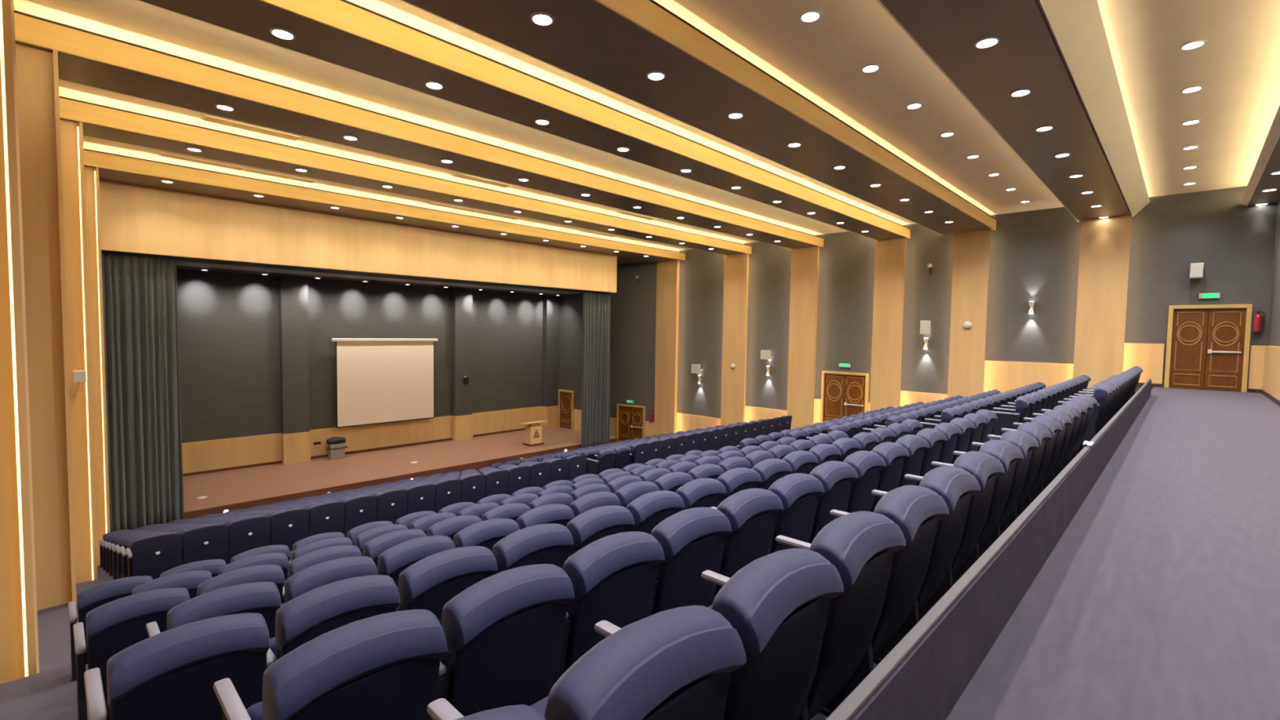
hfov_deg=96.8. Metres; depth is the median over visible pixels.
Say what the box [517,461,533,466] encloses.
seat
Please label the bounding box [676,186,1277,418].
wall
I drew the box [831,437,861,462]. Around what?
seat
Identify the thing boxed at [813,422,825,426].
seat
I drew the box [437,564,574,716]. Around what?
seat
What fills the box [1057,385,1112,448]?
seat
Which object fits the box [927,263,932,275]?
security camera
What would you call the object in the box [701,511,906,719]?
seat
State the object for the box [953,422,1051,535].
seat
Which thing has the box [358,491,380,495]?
seat
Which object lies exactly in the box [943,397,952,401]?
seat
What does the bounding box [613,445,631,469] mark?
seat
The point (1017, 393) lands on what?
seat
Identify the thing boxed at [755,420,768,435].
seat
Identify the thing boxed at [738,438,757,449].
seat
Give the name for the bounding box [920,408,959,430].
seat
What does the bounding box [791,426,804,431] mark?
seat
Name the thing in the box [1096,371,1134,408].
seat
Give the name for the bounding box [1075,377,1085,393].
seat
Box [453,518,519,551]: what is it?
seat
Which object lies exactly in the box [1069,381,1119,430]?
seat
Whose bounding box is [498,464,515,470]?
seat
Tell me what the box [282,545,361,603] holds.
seat
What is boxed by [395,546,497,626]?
seat
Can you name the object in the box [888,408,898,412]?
seat
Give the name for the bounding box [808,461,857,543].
seat
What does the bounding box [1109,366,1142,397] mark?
seat
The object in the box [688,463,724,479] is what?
seat
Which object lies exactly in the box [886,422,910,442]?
seat
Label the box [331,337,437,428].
projection screen
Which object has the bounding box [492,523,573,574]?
seat
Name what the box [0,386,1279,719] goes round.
floor
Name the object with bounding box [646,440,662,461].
seat
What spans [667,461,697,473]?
seat
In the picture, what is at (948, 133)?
recessed light
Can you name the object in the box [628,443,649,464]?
seat
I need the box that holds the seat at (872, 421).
[863,416,879,432]
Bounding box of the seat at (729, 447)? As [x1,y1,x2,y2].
[718,445,739,453]
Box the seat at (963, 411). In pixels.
[924,404,968,423]
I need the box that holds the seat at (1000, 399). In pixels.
[991,394,1004,435]
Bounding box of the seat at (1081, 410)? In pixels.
[1013,400,1086,478]
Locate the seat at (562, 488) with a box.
[537,484,573,497]
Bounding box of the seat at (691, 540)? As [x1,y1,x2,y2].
[650,506,731,615]
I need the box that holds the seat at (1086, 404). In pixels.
[1023,396,1092,470]
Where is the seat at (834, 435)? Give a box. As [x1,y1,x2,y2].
[826,430,848,442]
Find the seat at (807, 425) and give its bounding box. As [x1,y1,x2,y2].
[802,424,814,428]
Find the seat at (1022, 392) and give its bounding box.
[1014,387,1025,395]
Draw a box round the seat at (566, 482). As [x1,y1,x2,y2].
[542,480,573,489]
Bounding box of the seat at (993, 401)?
[984,395,998,411]
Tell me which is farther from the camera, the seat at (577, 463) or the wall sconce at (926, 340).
the wall sconce at (926, 340)
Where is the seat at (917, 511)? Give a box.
[775,484,948,716]
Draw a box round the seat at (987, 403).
[977,398,991,409]
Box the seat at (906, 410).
[901,408,912,413]
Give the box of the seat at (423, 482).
[412,481,434,485]
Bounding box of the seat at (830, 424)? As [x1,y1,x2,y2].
[825,422,839,427]
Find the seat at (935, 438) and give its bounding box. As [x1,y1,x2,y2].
[871,427,946,485]
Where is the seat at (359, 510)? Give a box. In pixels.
[342,494,377,537]
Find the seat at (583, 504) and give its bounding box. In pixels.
[568,491,620,517]
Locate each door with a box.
[558,389,574,429]
[616,404,645,441]
[820,370,869,422]
[1164,304,1252,391]
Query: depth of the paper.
5.16 m
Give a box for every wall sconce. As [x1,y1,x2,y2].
[697,375,701,383]
[765,365,769,375]
[923,337,928,349]
[1027,301,1034,313]
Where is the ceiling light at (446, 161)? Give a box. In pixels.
[440,159,453,163]
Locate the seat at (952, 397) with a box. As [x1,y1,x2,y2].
[949,396,958,399]
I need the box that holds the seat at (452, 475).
[438,475,458,479]
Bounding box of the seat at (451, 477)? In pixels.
[435,476,458,482]
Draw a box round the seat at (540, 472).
[527,462,550,488]
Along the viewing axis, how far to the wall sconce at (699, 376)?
28.53 m
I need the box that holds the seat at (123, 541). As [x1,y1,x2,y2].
[115,531,157,578]
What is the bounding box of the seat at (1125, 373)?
[1093,372,1133,410]
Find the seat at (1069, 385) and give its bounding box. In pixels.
[1061,381,1072,401]
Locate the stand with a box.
[325,436,348,459]
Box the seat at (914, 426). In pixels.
[901,418,923,435]
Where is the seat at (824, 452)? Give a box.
[808,443,840,468]
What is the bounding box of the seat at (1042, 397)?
[1000,391,1045,417]
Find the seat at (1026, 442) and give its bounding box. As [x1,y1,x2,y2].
[931,430,1039,557]
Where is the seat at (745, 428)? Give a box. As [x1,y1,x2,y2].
[735,423,751,447]
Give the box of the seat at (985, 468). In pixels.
[871,451,1004,620]
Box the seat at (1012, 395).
[1004,391,1015,408]
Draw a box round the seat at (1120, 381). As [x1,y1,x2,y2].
[1078,377,1124,422]
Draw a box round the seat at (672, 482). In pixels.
[653,471,693,492]
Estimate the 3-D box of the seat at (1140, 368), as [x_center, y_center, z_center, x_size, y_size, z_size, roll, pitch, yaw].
[12.351,0.634,14.436,0.579,0.975,0.606,4,4,44]
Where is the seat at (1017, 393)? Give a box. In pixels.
[1009,389,1021,405]
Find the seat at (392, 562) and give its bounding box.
[377,535,455,589]
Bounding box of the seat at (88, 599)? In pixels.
[67,575,152,681]
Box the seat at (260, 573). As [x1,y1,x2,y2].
[196,564,284,604]
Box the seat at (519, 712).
[454,704,545,719]
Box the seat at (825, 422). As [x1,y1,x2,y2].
[822,420,835,424]
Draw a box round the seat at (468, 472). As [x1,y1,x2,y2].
[459,471,479,476]
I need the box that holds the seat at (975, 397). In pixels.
[969,395,980,400]
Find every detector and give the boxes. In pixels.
[730,363,735,368]
[963,321,972,328]
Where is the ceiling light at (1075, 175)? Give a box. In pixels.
[1068,173,1084,177]
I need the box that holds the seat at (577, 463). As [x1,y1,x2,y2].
[565,454,586,481]
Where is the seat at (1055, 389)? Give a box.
[1047,386,1060,409]
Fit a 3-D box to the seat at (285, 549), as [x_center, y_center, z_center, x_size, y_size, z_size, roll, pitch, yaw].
[-4.109,2.440,6.052,0.579,0.975,0.553,4,4,44]
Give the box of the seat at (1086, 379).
[1078,375,1088,394]
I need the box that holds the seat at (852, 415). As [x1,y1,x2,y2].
[848,414,857,417]
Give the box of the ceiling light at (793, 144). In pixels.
[786,142,801,147]
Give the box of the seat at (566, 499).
[528,493,573,509]
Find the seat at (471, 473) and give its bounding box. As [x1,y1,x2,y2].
[458,472,479,479]
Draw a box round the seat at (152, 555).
[125,532,182,579]
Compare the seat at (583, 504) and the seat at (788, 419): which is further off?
the seat at (788, 419)
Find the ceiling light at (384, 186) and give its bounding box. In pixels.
[381,184,393,188]
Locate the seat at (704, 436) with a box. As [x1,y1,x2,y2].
[696,431,711,452]
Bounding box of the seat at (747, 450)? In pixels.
[738,445,763,457]
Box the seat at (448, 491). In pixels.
[433,479,462,513]
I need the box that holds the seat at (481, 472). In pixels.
[480,467,496,474]
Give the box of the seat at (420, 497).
[405,484,435,515]
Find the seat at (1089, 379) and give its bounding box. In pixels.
[1081,374,1090,394]
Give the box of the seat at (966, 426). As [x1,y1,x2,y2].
[949,417,975,464]
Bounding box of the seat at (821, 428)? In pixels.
[813,424,828,435]
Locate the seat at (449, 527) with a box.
[426,515,481,541]
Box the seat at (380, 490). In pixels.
[367,488,387,492]
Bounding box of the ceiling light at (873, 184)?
[869,183,881,186]
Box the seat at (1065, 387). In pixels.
[1057,382,1069,404]
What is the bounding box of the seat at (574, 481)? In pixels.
[571,474,599,484]
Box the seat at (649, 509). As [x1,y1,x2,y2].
[626,490,684,534]
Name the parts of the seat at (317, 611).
armrest, backrest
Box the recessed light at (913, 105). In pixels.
[906,102,922,109]
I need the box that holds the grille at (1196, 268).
[1191,263,1202,277]
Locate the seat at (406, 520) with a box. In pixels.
[395,511,436,528]
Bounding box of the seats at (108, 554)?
[98,422,741,580]
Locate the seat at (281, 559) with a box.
[217,552,288,581]
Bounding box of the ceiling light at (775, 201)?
[772,200,782,203]
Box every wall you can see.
[176,269,542,443]
[559,293,610,409]
[609,262,657,422]
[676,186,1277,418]
[825,378,1151,719]
[1267,200,1279,346]
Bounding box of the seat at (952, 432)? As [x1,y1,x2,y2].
[933,422,961,467]
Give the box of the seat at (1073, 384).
[1064,380,1075,398]
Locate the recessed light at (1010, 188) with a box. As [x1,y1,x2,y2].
[1004,187,1017,191]
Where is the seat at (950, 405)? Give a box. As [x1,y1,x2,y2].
[942,401,955,408]
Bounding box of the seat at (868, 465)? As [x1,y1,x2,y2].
[843,450,885,512]
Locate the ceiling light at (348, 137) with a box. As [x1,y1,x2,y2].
[342,134,358,140]
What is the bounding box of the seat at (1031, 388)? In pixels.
[1023,385,1034,393]
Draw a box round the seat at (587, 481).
[571,477,604,490]
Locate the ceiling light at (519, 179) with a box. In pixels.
[517,177,528,181]
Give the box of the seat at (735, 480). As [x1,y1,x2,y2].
[716,467,761,502]
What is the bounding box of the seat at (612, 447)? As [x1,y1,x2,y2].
[594,446,618,459]
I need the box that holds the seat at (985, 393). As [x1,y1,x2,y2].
[982,391,991,396]
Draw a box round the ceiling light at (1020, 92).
[1009,88,1031,97]
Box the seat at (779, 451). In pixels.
[768,444,795,459]
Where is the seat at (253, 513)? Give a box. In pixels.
[243,510,268,515]
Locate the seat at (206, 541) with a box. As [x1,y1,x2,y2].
[182,523,228,564]
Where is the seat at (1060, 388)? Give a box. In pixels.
[1052,384,1065,406]
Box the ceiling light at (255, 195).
[253,194,264,197]
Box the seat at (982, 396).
[976,393,986,398]
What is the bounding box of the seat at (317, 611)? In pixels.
[266,574,399,669]
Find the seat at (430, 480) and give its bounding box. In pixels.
[415,479,436,484]
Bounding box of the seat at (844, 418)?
[840,416,850,420]
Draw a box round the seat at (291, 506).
[277,504,300,509]
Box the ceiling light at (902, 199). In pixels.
[898,198,910,200]
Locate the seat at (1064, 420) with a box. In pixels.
[987,409,1071,502]
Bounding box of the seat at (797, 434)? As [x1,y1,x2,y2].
[787,430,805,439]
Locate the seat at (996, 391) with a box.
[991,389,1000,394]
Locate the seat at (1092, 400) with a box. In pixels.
[1032,393,1097,461]
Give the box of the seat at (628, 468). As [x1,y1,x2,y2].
[622,463,644,472]
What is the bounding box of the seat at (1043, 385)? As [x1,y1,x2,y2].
[1036,382,1045,389]
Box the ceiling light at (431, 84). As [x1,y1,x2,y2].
[424,80,444,89]
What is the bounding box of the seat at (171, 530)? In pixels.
[164,523,197,532]
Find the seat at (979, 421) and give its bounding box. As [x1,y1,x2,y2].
[963,413,986,452]
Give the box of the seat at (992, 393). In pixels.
[986,391,995,395]
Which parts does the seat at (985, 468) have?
armrest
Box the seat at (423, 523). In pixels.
[408,512,457,534]
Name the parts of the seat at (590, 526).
backrest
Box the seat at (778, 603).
[594,547,844,719]
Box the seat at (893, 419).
[862,415,904,432]
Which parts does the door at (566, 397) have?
moulding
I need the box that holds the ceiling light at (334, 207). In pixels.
[329,206,340,208]
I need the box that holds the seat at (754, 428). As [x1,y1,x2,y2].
[737,422,759,448]
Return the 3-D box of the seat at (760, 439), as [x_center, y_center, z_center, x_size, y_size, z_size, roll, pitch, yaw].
[2.600,2.195,13.040,0.579,0.975,0.553,4,4,44]
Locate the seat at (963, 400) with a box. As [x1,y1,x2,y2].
[957,398,969,404]
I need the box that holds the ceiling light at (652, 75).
[646,71,666,79]
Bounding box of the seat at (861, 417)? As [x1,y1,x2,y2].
[855,415,866,419]
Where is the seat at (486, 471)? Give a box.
[480,468,501,474]
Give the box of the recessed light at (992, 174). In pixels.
[987,173,999,176]
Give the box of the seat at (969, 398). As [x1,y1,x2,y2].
[964,396,974,402]
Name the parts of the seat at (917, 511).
armrest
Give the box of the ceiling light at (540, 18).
[530,11,554,26]
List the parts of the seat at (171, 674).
armrest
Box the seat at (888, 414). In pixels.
[884,412,897,417]
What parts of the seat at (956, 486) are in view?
armrest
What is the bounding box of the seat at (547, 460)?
[541,457,554,462]
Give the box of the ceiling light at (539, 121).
[533,118,550,124]
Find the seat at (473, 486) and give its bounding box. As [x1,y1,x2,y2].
[459,474,486,503]
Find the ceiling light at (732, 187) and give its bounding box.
[730,186,742,189]
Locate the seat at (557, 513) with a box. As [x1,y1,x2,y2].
[515,503,574,529]
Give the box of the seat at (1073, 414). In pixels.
[1000,404,1079,489]
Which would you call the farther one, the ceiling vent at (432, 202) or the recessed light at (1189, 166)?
the ceiling vent at (432, 202)
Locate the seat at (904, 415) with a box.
[874,413,915,427]
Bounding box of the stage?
[182,426,617,519]
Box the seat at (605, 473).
[597,468,622,479]
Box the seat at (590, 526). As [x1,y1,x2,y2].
[566,505,635,558]
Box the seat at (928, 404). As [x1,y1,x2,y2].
[924,402,934,406]
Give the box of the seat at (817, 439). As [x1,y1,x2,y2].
[808,435,832,445]
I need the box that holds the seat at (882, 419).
[874,413,888,427]
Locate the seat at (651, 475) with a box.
[639,467,671,482]
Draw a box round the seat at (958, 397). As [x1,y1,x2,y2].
[955,395,964,399]
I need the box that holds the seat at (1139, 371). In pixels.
[1106,367,1140,399]
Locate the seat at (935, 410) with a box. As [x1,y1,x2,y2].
[927,405,941,422]
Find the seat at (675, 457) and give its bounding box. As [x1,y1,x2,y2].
[664,453,684,460]
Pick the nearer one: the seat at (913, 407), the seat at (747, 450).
the seat at (747, 450)
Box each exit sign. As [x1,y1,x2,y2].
[626,400,633,403]
[839,363,850,367]
[1198,293,1220,298]
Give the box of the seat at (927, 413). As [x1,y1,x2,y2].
[918,408,933,422]
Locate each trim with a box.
[0,0,39,684]
[13,9,823,248]
[15,44,76,610]
[58,93,751,254]
[60,120,97,583]
[83,145,685,262]
[84,166,110,565]
[98,179,617,293]
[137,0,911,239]
[175,259,583,293]
[182,432,281,473]
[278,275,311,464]
[309,415,452,456]
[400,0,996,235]
[451,288,472,440]
[472,406,542,435]
[542,294,559,428]
[573,408,581,431]
[609,417,616,437]
[644,421,653,436]
[653,260,679,435]
[675,412,720,432]
[720,253,749,426]
[744,405,786,422]
[786,246,819,430]
[813,398,821,424]
[869,237,906,411]
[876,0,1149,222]
[899,391,947,406]
[946,229,991,398]
[983,360,1073,392]
[1072,215,1131,394]
[1122,342,1164,383]
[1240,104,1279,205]
[1248,345,1265,389]
[1262,346,1279,400]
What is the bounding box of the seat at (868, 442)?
[852,431,879,451]
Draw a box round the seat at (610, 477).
[601,471,631,484]
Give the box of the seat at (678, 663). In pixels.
[426,605,746,719]
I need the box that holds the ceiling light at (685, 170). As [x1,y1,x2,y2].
[680,168,692,172]
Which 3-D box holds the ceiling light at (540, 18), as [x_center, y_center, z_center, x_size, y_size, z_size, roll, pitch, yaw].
[-1.154,-4.027,6.721,0.280,0.022,0.280,4,4,44]
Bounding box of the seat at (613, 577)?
[557,531,664,679]
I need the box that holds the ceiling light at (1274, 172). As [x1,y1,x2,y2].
[1269,170,1279,174]
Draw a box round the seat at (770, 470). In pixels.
[751,458,791,489]
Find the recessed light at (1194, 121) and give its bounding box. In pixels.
[1181,119,1200,124]
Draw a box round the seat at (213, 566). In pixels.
[159,559,226,577]
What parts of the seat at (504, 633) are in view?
armrest, backrest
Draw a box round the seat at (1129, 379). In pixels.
[1089,373,1130,413]
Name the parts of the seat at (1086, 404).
armrest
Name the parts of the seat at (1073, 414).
armrest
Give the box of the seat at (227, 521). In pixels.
[216,515,248,525]
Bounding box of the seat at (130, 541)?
[120,531,167,577]
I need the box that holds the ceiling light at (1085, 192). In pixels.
[1080,191,1094,194]
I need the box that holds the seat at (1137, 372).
[1104,368,1138,401]
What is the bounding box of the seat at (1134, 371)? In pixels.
[1102,369,1137,403]
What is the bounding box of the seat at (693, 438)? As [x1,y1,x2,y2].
[684,433,699,452]
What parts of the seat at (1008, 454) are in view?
armrest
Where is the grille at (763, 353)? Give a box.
[760,350,767,359]
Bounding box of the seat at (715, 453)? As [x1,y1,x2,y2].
[698,449,721,457]
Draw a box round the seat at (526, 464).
[521,461,535,466]
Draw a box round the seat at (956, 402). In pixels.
[951,400,962,405]
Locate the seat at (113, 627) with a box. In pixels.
[72,587,190,719]
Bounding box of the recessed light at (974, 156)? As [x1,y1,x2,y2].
[966,154,980,158]
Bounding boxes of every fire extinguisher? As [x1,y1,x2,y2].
[649,410,653,422]
[1253,310,1265,332]
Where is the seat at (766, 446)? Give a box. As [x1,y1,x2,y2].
[758,440,780,451]
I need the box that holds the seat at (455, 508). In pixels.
[438,502,475,515]
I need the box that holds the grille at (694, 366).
[691,364,697,373]
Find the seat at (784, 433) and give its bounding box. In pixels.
[780,429,791,436]
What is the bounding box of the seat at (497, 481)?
[484,470,509,497]
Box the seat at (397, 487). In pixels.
[386,486,408,490]
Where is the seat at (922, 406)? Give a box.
[916,404,928,408]
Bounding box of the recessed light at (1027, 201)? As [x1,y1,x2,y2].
[1019,200,1031,203]
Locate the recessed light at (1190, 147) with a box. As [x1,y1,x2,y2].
[1181,145,1199,149]
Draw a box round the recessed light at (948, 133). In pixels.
[939,131,955,137]
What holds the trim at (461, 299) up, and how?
attached to the wall at (228, 323)
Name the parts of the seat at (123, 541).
armrest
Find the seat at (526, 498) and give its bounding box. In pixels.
[499,493,538,506]
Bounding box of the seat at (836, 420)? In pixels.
[831,417,841,422]
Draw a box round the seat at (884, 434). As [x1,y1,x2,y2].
[870,426,895,445]
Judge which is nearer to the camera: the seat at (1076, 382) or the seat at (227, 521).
the seat at (227, 521)
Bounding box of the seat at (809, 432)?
[801,427,817,439]
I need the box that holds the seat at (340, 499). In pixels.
[325,497,351,502]
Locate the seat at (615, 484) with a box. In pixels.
[606,475,642,493]
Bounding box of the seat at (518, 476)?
[506,466,530,495]
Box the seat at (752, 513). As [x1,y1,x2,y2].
[711,488,783,604]
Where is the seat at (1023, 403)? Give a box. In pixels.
[991,395,1033,439]
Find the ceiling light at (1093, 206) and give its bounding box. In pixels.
[1089,204,1102,207]
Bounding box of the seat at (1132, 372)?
[1099,370,1136,405]
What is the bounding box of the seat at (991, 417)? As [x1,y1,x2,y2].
[975,408,997,451]
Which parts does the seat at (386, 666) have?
armrest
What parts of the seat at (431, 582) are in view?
backrest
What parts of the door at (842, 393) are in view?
moulding, moulding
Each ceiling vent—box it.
[159,152,244,170]
[201,115,301,141]
[242,167,316,183]
[426,201,478,212]
[450,173,512,187]
[474,210,520,219]
[581,230,615,236]
[616,210,656,220]
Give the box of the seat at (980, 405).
[969,400,984,413]
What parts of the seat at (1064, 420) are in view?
armrest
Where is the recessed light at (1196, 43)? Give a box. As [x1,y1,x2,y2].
[1179,39,1206,49]
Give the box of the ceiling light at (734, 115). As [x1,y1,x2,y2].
[727,111,743,119]
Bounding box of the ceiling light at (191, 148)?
[186,146,202,151]
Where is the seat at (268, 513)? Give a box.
[256,509,284,516]
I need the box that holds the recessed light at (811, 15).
[799,9,821,22]
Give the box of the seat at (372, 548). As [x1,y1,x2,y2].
[362,528,426,572]
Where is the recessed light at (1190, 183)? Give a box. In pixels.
[1182,182,1196,185]
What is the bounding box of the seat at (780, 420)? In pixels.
[773,417,784,432]
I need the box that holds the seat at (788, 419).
[781,415,791,430]
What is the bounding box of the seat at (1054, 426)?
[971,415,1062,517]
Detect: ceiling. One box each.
[13,0,1279,250]
[101,250,611,295]
[617,256,654,264]
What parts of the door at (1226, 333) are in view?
moulding, moulding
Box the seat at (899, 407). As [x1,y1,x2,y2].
[896,406,905,409]
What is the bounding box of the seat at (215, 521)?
[205,516,233,524]
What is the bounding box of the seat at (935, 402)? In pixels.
[930,400,941,405]
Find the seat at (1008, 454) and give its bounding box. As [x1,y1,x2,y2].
[904,439,1023,585]
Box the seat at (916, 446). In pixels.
[895,434,929,487]
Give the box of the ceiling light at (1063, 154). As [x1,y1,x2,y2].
[1053,152,1071,157]
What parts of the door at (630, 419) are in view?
moulding, moulding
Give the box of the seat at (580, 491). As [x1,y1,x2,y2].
[569,483,610,501]
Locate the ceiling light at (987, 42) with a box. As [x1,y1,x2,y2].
[973,35,999,48]
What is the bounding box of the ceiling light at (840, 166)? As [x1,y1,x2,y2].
[832,164,846,169]
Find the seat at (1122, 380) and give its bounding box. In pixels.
[1082,376,1126,419]
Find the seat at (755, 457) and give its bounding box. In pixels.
[744,450,774,468]
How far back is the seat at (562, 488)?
7.40 m
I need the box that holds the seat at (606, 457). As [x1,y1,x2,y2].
[586,448,615,475]
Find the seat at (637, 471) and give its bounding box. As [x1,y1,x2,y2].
[629,465,656,476]
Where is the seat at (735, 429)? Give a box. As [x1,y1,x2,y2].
[728,425,741,446]
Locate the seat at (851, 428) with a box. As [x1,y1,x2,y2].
[819,422,857,438]
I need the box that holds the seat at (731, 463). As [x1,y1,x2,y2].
[717,456,751,472]
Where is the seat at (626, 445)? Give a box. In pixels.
[621,444,633,453]
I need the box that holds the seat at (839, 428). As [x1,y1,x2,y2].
[805,424,846,438]
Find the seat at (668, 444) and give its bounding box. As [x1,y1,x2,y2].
[659,437,675,459]
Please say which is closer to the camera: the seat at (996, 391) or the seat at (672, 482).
the seat at (672, 482)
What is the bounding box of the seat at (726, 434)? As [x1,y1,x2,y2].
[718,426,731,449]
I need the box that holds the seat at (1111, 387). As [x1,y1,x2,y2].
[1063,382,1115,435]
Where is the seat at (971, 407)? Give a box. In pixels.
[934,402,977,419]
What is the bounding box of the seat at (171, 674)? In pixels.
[83,613,270,719]
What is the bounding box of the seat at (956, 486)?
[829,466,980,663]
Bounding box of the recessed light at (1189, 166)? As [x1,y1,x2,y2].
[1182,165,1198,168]
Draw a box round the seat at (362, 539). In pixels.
[354,524,408,555]
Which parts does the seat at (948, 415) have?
armrest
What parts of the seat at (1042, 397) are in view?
armrest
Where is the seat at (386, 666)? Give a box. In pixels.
[213,608,447,719]
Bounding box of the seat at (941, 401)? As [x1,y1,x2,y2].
[937,399,946,404]
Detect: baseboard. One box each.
[182,460,281,476]
[311,437,452,458]
[472,426,542,436]
[1137,382,1161,386]
[1248,388,1261,392]
[1260,389,1279,406]
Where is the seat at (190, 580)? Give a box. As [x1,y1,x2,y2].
[131,570,212,599]
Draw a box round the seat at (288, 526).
[269,507,309,551]
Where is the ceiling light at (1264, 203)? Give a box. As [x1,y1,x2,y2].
[1253,202,1269,205]
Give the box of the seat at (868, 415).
[864,413,875,417]
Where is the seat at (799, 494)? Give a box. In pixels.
[711,473,824,553]
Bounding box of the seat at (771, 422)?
[764,418,776,435]
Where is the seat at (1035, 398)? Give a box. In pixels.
[993,393,1039,422]
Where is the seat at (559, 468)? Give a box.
[547,457,568,483]
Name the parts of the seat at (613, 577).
backrest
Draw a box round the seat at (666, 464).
[654,459,679,469]
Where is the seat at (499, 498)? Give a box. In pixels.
[476,493,511,505]
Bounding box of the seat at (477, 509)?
[457,502,499,518]
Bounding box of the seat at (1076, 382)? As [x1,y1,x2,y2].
[1068,378,1079,398]
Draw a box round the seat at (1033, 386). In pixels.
[1028,384,1038,391]
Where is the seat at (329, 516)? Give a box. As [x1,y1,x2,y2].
[307,501,344,536]
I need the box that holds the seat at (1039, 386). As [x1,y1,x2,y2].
[1032,382,1042,391]
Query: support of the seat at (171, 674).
on the floor
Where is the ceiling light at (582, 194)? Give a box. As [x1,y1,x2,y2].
[580,193,591,195]
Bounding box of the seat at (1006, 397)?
[991,392,1010,435]
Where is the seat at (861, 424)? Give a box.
[852,418,868,435]
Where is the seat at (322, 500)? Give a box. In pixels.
[310,498,332,502]
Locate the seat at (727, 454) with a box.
[717,450,744,460]
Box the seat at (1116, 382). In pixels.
[1074,379,1121,426]
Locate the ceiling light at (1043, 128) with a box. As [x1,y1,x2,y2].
[1035,124,1054,131]
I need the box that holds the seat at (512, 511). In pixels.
[480,502,530,521]
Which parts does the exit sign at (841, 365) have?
lit panel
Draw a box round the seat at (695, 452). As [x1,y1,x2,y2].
[684,449,702,455]
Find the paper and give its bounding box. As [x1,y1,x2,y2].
[1083,440,1093,445]
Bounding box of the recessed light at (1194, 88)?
[1180,85,1203,93]
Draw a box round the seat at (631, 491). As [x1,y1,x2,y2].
[614,480,659,507]
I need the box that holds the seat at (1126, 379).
[1086,374,1128,416]
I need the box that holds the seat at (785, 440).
[777,436,796,445]
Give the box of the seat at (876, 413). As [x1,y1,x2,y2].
[873,411,884,415]
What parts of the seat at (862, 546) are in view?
armrest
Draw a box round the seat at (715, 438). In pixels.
[707,429,721,450]
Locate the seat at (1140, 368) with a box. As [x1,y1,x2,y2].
[1111,365,1142,395]
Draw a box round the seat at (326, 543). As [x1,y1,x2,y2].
[291,537,353,560]
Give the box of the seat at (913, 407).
[909,405,920,410]
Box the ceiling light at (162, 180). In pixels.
[160,179,174,183]
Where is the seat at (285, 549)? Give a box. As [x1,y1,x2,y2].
[231,544,290,562]
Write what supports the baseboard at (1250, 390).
attached to the wall at (1034, 255)
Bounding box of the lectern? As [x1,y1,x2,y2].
[519,420,547,446]
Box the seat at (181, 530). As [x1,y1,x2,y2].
[173,523,209,544]
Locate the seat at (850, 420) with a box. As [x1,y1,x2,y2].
[845,417,857,422]
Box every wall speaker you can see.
[71,370,86,394]
[463,376,468,384]
[691,364,700,373]
[760,350,770,359]
[920,320,930,333]
[1189,262,1204,279]
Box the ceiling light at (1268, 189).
[1261,188,1278,191]
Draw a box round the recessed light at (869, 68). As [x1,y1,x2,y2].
[861,63,879,72]
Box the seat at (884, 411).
[880,409,892,413]
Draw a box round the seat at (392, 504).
[375,488,407,524]
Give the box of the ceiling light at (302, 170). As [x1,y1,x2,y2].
[294,168,308,172]
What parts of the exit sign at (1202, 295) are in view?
lit panel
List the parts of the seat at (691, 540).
backrest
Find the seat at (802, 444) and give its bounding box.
[789,439,814,451]
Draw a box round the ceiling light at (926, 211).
[923,210,933,213]
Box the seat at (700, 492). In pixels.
[675,478,726,510]
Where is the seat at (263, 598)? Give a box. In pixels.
[145,582,280,639]
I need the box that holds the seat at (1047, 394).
[1008,389,1051,413]
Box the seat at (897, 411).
[893,409,905,415]
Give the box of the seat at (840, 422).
[835,419,848,425]
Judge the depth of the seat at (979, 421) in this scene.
6.93 m
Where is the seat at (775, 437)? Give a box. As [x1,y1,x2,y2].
[767,431,783,441]
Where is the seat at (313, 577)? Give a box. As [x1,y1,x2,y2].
[280,555,377,606]
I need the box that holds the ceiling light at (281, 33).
[269,26,295,39]
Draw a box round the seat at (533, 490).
[511,486,543,496]
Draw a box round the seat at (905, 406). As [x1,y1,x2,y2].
[903,404,911,408]
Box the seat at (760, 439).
[736,435,771,446]
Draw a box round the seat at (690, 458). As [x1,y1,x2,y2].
[677,454,701,462]
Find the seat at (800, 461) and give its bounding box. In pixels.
[782,450,817,474]
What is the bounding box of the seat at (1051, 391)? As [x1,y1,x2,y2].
[1014,387,1056,409]
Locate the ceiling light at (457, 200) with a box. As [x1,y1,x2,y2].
[453,198,463,201]
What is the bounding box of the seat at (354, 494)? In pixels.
[340,493,359,497]
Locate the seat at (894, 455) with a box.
[870,441,909,512]
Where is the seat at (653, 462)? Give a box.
[644,458,665,466]
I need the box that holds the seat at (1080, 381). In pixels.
[1072,377,1082,395]
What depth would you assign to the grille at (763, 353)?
25.74 m
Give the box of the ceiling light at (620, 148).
[616,146,630,151]
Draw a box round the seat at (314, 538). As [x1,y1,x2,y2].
[288,532,345,563]
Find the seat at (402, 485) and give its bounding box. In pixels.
[391,484,413,488]
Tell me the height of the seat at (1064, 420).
0.975 m
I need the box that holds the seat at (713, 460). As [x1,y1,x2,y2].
[693,455,722,466]
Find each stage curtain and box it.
[101,253,183,532]
[581,291,610,448]
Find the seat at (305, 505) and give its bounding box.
[292,502,319,508]
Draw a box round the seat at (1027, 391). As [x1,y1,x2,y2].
[1018,386,1030,395]
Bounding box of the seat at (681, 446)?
[672,435,688,455]
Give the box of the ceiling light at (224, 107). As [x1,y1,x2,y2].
[214,103,235,111]
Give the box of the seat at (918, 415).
[884,409,924,422]
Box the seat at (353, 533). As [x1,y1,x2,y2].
[346,520,393,545]
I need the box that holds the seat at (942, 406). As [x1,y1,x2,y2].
[935,403,948,419]
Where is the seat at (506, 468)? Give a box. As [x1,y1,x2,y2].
[502,465,519,470]
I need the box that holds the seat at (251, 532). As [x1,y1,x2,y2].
[228,515,270,563]

